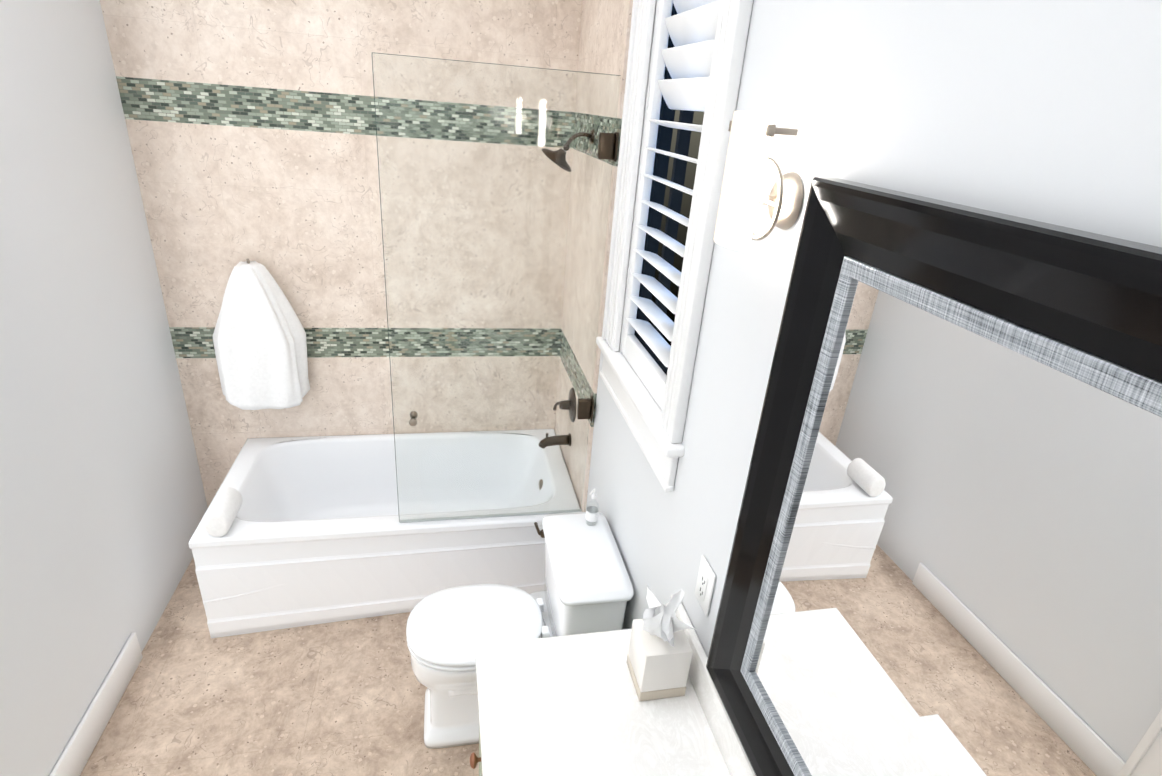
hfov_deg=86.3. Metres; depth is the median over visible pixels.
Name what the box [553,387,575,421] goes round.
shower valve
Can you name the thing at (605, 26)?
wall tile
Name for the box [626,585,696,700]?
tissue box
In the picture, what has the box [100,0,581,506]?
wall
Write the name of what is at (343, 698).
floor
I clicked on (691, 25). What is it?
louvres
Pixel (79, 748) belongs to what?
baseboard
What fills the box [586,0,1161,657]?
wall
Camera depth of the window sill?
1.89 m
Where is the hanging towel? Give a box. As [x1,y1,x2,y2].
[213,259,309,409]
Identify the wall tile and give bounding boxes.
[555,0,632,511]
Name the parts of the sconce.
stem, plate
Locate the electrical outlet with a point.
(705, 583)
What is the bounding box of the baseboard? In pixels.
[50,632,142,775]
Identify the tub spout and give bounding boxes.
[538,433,570,448]
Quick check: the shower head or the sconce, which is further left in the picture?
the shower head
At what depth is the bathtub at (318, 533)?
2.83 m
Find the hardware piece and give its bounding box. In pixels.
[627,86,649,284]
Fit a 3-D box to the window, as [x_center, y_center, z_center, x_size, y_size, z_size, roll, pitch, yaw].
[0.288,-0.721,1.688,0.152,1.542,0.807,-1,25,-12]
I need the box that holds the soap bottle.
[585,489,598,525]
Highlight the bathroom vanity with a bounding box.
[470,595,755,775]
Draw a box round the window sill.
[596,337,684,456]
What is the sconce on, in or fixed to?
attached to the wall at (1044, 110)
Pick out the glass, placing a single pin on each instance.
(607, 146)
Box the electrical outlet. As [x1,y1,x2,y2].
[694,555,715,615]
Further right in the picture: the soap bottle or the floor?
the soap bottle
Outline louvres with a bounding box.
[626,0,719,366]
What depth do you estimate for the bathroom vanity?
1.44 m
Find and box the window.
[602,0,752,443]
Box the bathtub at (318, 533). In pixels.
[188,429,579,637]
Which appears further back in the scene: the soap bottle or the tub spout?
the tub spout
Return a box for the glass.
[372,52,620,522]
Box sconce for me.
[713,111,802,252]
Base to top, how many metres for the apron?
0.122 m
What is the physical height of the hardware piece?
0.610 m
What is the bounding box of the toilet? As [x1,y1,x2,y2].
[406,512,633,748]
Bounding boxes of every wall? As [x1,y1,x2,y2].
[0,0,207,775]
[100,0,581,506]
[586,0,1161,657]
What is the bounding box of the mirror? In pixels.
[706,177,1161,775]
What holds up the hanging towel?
hanging from the wall at (251, 126)
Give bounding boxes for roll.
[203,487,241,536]
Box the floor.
[80,557,478,775]
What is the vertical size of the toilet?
0.780 m
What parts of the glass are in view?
knob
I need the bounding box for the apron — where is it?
[600,355,678,491]
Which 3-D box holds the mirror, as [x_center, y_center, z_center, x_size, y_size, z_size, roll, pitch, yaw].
[0.422,0.326,0.816,0.048,1.056,0.832,-1,25,-12]
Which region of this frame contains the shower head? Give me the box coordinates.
[542,129,594,171]
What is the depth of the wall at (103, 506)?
2.15 m

